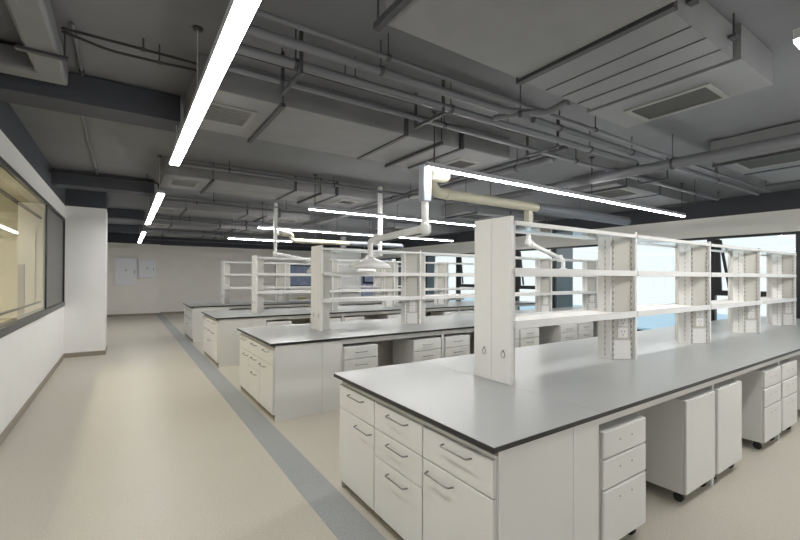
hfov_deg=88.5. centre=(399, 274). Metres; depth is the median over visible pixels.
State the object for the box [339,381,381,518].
base cabinet
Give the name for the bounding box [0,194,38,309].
wall
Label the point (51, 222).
window
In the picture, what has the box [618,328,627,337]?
socket
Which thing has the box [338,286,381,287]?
shelf
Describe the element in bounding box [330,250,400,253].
glass shelf
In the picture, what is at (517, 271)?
shelf
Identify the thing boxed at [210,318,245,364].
base cabinet
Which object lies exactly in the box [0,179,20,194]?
ceiling
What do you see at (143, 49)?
pipe
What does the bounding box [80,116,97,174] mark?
conduit
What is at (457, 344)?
pedestal
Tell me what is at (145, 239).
pipe
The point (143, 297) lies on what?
wall
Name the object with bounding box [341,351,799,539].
frame
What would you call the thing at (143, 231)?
linear light
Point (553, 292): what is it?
shelf
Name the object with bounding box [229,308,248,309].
pedestal
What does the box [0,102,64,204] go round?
wall strip
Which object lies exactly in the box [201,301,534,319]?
countertop
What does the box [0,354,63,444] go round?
baseboard
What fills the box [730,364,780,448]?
pedestal
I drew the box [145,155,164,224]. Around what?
linear light
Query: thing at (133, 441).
floor
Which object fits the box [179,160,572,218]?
pipe
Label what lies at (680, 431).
pedestal
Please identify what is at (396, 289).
shelf
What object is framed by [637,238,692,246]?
glass shelf
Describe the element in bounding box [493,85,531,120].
hanger
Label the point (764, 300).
shelf
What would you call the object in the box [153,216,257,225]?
pipe
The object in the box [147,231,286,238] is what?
pipe
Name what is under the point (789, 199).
wall strip
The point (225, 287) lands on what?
shelf
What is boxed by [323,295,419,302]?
shelf
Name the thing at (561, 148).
pipe
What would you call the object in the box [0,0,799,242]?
ceiling
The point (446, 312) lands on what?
pedestal
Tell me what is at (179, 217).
pipe
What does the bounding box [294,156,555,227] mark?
pipe
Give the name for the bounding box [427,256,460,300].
window
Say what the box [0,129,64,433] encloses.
wall
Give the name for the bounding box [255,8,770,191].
pipe
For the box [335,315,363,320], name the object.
pedestal
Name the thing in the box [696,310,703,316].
socket
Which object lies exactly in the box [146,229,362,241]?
pipe
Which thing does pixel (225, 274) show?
shelf
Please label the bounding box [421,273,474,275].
shelf
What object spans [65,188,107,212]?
column
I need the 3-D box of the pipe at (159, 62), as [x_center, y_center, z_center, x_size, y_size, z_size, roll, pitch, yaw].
[-1.872,-1.597,2.891,0.793,0.146,0.056,0,0,-34]
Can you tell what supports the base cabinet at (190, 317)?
on the floor
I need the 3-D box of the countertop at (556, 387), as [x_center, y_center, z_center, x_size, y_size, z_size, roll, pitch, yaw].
[3.584,0.777,4.834,8.750,0.026,1.600,0,0,-34]
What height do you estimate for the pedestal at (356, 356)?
0.728 m
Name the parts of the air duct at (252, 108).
vent frame, vent frame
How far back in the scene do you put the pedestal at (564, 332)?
7.37 m
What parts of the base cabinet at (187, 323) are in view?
drawer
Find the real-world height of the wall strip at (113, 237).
0.420 m
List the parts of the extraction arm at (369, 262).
balance rod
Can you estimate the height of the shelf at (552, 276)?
0.047 m
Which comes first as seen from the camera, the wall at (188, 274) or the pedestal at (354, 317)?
the pedestal at (354, 317)
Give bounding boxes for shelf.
[225,274,264,275]
[225,287,284,288]
[258,273,331,275]
[258,290,331,293]
[286,286,310,288]
[323,272,419,275]
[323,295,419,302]
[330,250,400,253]
[333,289,393,291]
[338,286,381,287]
[395,288,445,290]
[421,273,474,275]
[421,293,473,298]
[426,254,474,256]
[446,287,473,289]
[514,225,618,238]
[514,268,636,275]
[514,308,636,328]
[515,275,551,276]
[515,292,551,295]
[552,276,597,276]
[552,291,597,294]
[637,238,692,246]
[637,271,710,276]
[637,303,710,316]
[711,247,746,251]
[711,272,760,276]
[711,299,760,308]
[760,252,783,255]
[761,274,795,276]
[761,297,795,303]
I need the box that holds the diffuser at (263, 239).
[228,238,290,241]
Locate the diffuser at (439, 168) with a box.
[426,166,684,216]
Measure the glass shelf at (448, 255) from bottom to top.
0.006 m
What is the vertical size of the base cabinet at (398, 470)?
0.790 m
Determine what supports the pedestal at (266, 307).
on the floor
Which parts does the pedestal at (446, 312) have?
drawer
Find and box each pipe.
[49,170,158,189]
[61,26,196,64]
[61,30,196,70]
[145,239,329,247]
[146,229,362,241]
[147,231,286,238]
[152,217,373,233]
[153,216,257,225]
[162,196,474,229]
[165,192,474,226]
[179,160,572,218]
[227,48,719,200]
[235,29,637,164]
[235,53,534,137]
[245,24,569,115]
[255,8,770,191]
[277,231,402,248]
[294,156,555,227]
[302,146,567,224]
[431,169,630,225]
[468,133,799,206]
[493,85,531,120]
[531,110,759,195]
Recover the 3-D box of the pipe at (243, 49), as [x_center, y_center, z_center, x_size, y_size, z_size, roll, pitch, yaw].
[0.918,-1.509,3.812,4.751,0.288,0.078,0,0,-33]
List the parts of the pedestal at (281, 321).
drawer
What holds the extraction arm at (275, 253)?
hanging from the ceiling at (119, 149)
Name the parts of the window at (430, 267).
tinted pane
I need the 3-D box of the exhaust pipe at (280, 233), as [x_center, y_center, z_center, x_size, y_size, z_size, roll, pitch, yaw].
[-1.450,-1.182,10.681,3.717,0.876,0.415,1,0,-39]
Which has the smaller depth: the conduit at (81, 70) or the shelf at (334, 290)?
the conduit at (81, 70)
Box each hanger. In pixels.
[281,30,302,95]
[414,79,444,128]
[526,119,558,156]
[637,157,668,184]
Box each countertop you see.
[183,298,456,307]
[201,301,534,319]
[237,306,581,345]
[334,316,799,453]
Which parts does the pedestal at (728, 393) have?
door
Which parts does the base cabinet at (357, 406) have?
handle, door, drawer, handle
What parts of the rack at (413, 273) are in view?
panel, shelf frame, socket panel, kick plate, shelf frame, shelf frame, kick plate, socket panel, shelf frame, kick plate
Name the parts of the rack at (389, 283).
panel, shelf frame, shelf frame, kick plate, shelf frame, kick plate, shelf frame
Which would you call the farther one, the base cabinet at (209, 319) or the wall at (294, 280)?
the wall at (294, 280)
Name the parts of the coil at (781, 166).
vent frame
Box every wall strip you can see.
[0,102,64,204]
[107,232,363,250]
[364,189,799,249]
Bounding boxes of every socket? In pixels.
[618,318,627,325]
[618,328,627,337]
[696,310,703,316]
[696,318,703,325]
[748,305,753,310]
[748,312,753,317]
[785,307,790,312]
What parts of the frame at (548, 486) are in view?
panel, panel, apron rail, leg, leg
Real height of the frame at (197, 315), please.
0.823 m
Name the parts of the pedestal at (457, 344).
drawer, drawer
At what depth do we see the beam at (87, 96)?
3.52 m
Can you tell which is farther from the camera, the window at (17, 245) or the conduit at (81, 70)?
the window at (17, 245)
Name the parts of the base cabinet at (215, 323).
drawer, door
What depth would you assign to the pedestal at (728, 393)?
3.21 m
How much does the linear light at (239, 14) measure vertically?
0.589 m
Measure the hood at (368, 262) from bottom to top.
0.150 m
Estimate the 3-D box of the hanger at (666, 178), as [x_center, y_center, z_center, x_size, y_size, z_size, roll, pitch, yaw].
[3.575,-1.466,5.818,0.024,0.326,0.410,0,0,-34]
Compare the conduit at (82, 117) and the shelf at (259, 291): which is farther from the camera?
the shelf at (259, 291)
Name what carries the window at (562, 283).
in the wall at (782, 220)
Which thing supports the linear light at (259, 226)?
hanging from the ceiling at (119, 149)
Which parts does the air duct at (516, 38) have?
hanger rod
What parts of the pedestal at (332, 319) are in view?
drawer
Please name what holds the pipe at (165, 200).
hanging from the ceiling at (119, 149)
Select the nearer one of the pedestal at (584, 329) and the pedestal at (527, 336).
the pedestal at (527, 336)
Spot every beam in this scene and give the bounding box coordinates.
[0,72,179,131]
[52,168,153,196]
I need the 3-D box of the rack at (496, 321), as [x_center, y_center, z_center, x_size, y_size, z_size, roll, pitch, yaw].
[3.381,0.197,4.700,6.615,1.129,0.364,0,0,-34]
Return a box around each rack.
[221,260,400,303]
[252,255,474,312]
[311,245,597,330]
[474,216,795,384]
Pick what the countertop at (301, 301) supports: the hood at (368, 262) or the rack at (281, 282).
the rack at (281, 282)
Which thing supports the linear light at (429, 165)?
hanging from the ceiling at (119, 149)
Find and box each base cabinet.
[184,305,187,332]
[186,307,190,335]
[188,307,203,339]
[203,314,208,352]
[207,317,212,357]
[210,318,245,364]
[239,332,253,397]
[249,337,263,407]
[258,342,315,417]
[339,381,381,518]
[374,398,426,539]
[423,422,497,539]
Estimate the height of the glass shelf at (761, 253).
0.006 m
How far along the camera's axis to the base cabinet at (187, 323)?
10.36 m
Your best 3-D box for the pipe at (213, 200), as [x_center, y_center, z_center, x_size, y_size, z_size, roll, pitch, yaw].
[-0.164,-1.438,9.372,9.050,0.369,0.040,0,0,-34]
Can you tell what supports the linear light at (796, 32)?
hanging from the ceiling at (119, 149)
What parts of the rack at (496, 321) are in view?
panel, shelf frame, socket panel, kick plate, shelf frame, kick plate, socket panel, shelf frame, socket panel, kick plate, shelf frame, socket panel, kick plate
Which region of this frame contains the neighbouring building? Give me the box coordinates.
[450,298,727,329]
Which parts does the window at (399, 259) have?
tinted pane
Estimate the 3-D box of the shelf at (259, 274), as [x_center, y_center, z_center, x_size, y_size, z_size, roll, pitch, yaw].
[-2.218,0.004,8.603,1.568,0.047,0.364,0,0,-34]
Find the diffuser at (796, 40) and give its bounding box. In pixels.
[794,38,799,48]
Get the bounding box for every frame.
[185,298,463,341]
[204,304,534,366]
[241,323,576,421]
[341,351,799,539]
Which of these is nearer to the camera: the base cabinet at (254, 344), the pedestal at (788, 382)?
the pedestal at (788, 382)
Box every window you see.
[0,156,64,337]
[0,227,35,322]
[290,265,310,285]
[363,258,397,283]
[398,256,426,294]
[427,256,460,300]
[459,250,519,309]
[517,247,556,307]
[555,237,716,330]
[715,231,799,318]
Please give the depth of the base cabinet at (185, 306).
10.72 m
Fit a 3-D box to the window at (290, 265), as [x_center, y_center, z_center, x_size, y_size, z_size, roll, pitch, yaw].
[-4.115,0.080,20.673,4.400,1.040,0.080,0,0,-34]
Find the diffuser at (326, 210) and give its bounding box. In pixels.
[309,209,474,225]
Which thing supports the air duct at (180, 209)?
hanging from the ceiling at (119, 149)
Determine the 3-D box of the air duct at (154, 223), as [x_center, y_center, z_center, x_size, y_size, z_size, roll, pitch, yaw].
[-5.777,-1.485,12.507,3.400,0.284,1.120,0,0,-34]
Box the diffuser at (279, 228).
[258,227,447,240]
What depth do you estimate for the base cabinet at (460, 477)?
1.97 m
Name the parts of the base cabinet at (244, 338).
drawer, door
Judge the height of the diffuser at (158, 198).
0.012 m
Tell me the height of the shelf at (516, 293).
0.052 m
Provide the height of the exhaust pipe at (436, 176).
0.658 m
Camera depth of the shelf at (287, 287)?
11.83 m
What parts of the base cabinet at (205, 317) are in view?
door, drawer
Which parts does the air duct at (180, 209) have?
vent frame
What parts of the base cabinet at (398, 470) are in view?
handle, handle, handle, drawer, drawer, drawer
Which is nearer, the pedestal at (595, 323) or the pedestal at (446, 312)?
the pedestal at (595, 323)
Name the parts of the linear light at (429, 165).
suspension rod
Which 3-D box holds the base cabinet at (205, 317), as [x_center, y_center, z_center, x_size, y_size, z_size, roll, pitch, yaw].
[-3.635,1.210,8.260,0.596,0.790,0.508,0,0,-34]
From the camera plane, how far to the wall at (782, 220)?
9.26 m
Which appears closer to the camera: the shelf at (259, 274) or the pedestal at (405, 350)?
the pedestal at (405, 350)
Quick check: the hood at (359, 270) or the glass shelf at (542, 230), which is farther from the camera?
the hood at (359, 270)
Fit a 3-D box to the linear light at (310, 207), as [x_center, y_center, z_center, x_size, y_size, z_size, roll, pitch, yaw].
[0.924,-1.330,8.332,5.800,0.589,0.068,0,0,-34]
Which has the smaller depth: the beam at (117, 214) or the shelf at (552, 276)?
the shelf at (552, 276)
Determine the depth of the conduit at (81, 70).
3.03 m
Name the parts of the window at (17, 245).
handle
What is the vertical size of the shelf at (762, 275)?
0.047 m
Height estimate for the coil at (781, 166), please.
0.283 m
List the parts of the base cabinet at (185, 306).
door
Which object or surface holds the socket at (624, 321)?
attached to the rack at (496, 321)
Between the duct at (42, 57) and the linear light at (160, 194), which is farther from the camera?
the linear light at (160, 194)
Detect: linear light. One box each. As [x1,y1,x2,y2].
[138,221,145,242]
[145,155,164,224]
[169,0,260,165]
[228,231,393,241]
[258,202,452,240]
[309,174,474,225]
[425,110,685,216]
[793,28,799,48]
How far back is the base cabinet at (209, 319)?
7.69 m
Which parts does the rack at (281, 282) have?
panel, shelf frame, kick plate, shelf frame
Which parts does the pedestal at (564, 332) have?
drawer, drawer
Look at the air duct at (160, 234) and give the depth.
14.78 m
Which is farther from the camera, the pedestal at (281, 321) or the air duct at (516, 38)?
the pedestal at (281, 321)
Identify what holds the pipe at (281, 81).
hanging from the ceiling at (119, 149)
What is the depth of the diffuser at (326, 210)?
7.57 m
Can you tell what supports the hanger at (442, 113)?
hanging from the ceiling at (119, 149)
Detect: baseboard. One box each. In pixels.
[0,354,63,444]
[107,313,159,316]
[160,311,183,313]
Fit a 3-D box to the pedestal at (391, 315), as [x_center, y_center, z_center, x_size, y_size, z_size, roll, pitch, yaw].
[-0.203,1.262,9.307,0.470,0.728,0.550,0,0,-34]
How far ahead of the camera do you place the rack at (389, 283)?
9.08 m
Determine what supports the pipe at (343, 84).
hanging from the ceiling at (119, 149)
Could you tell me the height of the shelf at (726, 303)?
0.052 m
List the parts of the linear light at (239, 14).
suspension rod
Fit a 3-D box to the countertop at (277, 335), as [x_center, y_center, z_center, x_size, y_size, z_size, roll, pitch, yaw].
[1.812,0.786,7.475,8.750,0.026,1.600,0,0,-34]
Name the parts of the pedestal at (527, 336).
drawer, drawer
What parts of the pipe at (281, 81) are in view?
hanger rod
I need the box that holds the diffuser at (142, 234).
[138,232,145,242]
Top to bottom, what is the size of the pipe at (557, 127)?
0.225 m
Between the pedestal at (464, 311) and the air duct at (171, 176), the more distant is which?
the pedestal at (464, 311)
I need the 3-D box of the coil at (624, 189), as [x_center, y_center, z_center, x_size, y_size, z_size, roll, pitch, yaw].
[4.249,-1.475,7.372,2.850,0.283,0.900,0,0,-34]
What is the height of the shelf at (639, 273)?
0.047 m
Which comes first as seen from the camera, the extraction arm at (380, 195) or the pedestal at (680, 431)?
the pedestal at (680, 431)
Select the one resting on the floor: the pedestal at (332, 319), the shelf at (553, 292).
the pedestal at (332, 319)
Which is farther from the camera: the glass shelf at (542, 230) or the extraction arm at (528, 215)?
the extraction arm at (528, 215)
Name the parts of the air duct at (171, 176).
vent frame, vent frame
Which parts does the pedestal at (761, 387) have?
drawer, drawer, drawer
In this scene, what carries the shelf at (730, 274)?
attached to the rack at (496, 321)
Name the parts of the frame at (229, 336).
panel, panel, apron rail, panel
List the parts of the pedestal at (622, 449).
drawer, drawer, drawer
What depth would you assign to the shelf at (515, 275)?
7.73 m
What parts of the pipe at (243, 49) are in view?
hanger rod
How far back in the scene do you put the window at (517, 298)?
15.02 m
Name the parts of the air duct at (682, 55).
vent frame, hanger rod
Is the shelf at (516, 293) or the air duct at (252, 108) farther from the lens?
the shelf at (516, 293)
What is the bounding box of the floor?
[0,313,799,539]
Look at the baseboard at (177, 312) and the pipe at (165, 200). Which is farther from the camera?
the baseboard at (177, 312)
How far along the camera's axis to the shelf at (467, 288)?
10.97 m
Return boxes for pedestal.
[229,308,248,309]
[266,307,286,308]
[266,319,291,325]
[309,317,340,322]
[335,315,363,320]
[343,342,377,371]
[376,313,400,318]
[393,336,440,364]
[430,310,457,315]
[434,333,469,357]
[452,309,473,313]
[515,329,517,347]
[519,327,538,346]
[538,323,575,344]
[577,322,592,338]
[592,321,597,336]
[599,413,645,539]
[634,388,714,501]
[705,379,741,479]
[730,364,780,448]
[772,359,796,430]
[787,354,799,409]
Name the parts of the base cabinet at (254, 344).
drawer, drawer, drawer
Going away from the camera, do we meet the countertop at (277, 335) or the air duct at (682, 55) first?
the air duct at (682, 55)
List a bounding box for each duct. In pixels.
[0,0,68,85]
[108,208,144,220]
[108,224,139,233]
[140,226,246,240]
[144,214,270,233]
[150,195,309,223]
[160,157,374,206]
[184,54,509,175]
[373,0,675,77]
[516,0,772,127]
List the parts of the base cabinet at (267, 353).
drawer, door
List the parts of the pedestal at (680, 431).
door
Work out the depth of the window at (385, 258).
21.04 m
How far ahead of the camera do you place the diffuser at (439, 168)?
5.15 m
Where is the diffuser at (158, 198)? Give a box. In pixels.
[145,193,164,224]
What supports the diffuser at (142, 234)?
attached to the linear light at (143, 231)
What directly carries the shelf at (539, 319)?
attached to the rack at (496, 321)
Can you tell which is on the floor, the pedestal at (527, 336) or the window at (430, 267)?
the pedestal at (527, 336)
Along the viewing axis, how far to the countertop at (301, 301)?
10.85 m
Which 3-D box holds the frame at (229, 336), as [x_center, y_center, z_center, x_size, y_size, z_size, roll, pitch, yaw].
[0.038,1.220,10.111,8.635,0.823,1.553,0,0,-34]
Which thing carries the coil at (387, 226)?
hanging from the ceiling at (119, 149)
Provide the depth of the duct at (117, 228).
13.46 m
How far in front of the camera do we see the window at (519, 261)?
12.73 m
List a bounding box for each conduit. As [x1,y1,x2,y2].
[70,22,84,75]
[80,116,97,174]
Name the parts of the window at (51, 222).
sill, pane, blank panel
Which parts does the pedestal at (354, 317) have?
drawer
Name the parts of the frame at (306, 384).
panel, panel, leg, apron rail, panel, leg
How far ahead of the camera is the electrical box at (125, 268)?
15.81 m
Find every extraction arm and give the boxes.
[273,202,310,272]
[349,164,430,268]
[357,186,382,271]
[515,210,566,268]
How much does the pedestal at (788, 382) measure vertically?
0.728 m
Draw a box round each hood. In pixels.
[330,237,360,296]
[349,257,390,268]
[357,269,375,271]
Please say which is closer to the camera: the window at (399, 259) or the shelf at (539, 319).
the shelf at (539, 319)
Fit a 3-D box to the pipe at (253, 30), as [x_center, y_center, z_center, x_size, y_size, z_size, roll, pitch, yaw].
[0.150,-1.523,3.054,2.624,0.274,0.377,0,0,-24]
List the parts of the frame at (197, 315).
panel, panel, apron rail, panel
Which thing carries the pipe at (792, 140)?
hanging from the ceiling at (119, 149)
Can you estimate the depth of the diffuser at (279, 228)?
10.33 m
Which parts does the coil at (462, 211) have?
vent frame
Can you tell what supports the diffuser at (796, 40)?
attached to the linear light at (796, 32)
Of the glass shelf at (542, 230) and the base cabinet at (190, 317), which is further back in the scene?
the base cabinet at (190, 317)
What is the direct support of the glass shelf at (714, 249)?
attached to the rack at (496, 321)
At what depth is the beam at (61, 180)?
6.75 m
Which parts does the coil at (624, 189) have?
vent frame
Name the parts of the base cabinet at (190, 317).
door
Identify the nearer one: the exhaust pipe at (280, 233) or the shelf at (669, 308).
the shelf at (669, 308)
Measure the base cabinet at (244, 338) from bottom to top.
0.790 m
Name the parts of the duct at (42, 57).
hanger rod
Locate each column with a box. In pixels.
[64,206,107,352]
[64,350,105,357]
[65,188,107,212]
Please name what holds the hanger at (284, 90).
hanging from the ceiling at (119, 149)
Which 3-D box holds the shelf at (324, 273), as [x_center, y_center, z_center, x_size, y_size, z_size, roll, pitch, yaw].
[-0.446,-0.004,5.963,1.568,0.047,0.364,0,0,-34]
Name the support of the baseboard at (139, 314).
attached to the wall at (143, 297)
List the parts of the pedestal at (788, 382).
drawer, drawer, drawer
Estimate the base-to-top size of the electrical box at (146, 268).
0.720 m
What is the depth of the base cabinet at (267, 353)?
4.57 m
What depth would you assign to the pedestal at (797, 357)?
4.67 m
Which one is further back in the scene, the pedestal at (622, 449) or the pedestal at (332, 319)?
the pedestal at (332, 319)
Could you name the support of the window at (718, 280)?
in the wall at (782, 220)
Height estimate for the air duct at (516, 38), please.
0.269 m
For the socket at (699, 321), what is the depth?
4.50 m
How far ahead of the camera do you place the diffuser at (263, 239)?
12.46 m
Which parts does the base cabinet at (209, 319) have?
drawer, drawer, drawer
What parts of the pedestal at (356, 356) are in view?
drawer, drawer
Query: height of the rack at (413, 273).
1.129 m
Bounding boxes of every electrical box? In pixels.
[115,258,136,284]
[138,260,155,277]
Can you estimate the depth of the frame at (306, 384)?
4.67 m
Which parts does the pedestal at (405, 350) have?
drawer, drawer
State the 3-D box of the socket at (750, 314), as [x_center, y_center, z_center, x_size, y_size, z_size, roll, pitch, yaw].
[4.619,0.537,5.403,0.086,0.086,0.012,0,0,-5]
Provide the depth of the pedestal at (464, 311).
10.33 m
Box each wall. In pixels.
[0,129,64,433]
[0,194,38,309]
[107,242,160,314]
[160,245,310,311]
[290,259,391,295]
[361,209,799,258]
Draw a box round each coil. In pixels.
[372,218,459,235]
[441,203,546,222]
[569,168,695,207]
[710,121,799,186]
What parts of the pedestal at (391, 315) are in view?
drawer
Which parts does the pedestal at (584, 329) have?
drawer, drawer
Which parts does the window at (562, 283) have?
tinted pane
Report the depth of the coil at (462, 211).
9.52 m
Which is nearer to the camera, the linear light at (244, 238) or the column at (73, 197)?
the column at (73, 197)
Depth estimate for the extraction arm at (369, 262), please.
4.46 m
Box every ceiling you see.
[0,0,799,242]
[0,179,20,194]
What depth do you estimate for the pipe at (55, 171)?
6.46 m
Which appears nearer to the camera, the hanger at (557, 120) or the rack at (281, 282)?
the hanger at (557, 120)
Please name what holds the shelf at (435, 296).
attached to the rack at (413, 273)
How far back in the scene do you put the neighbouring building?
22.91 m
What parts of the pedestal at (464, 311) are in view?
drawer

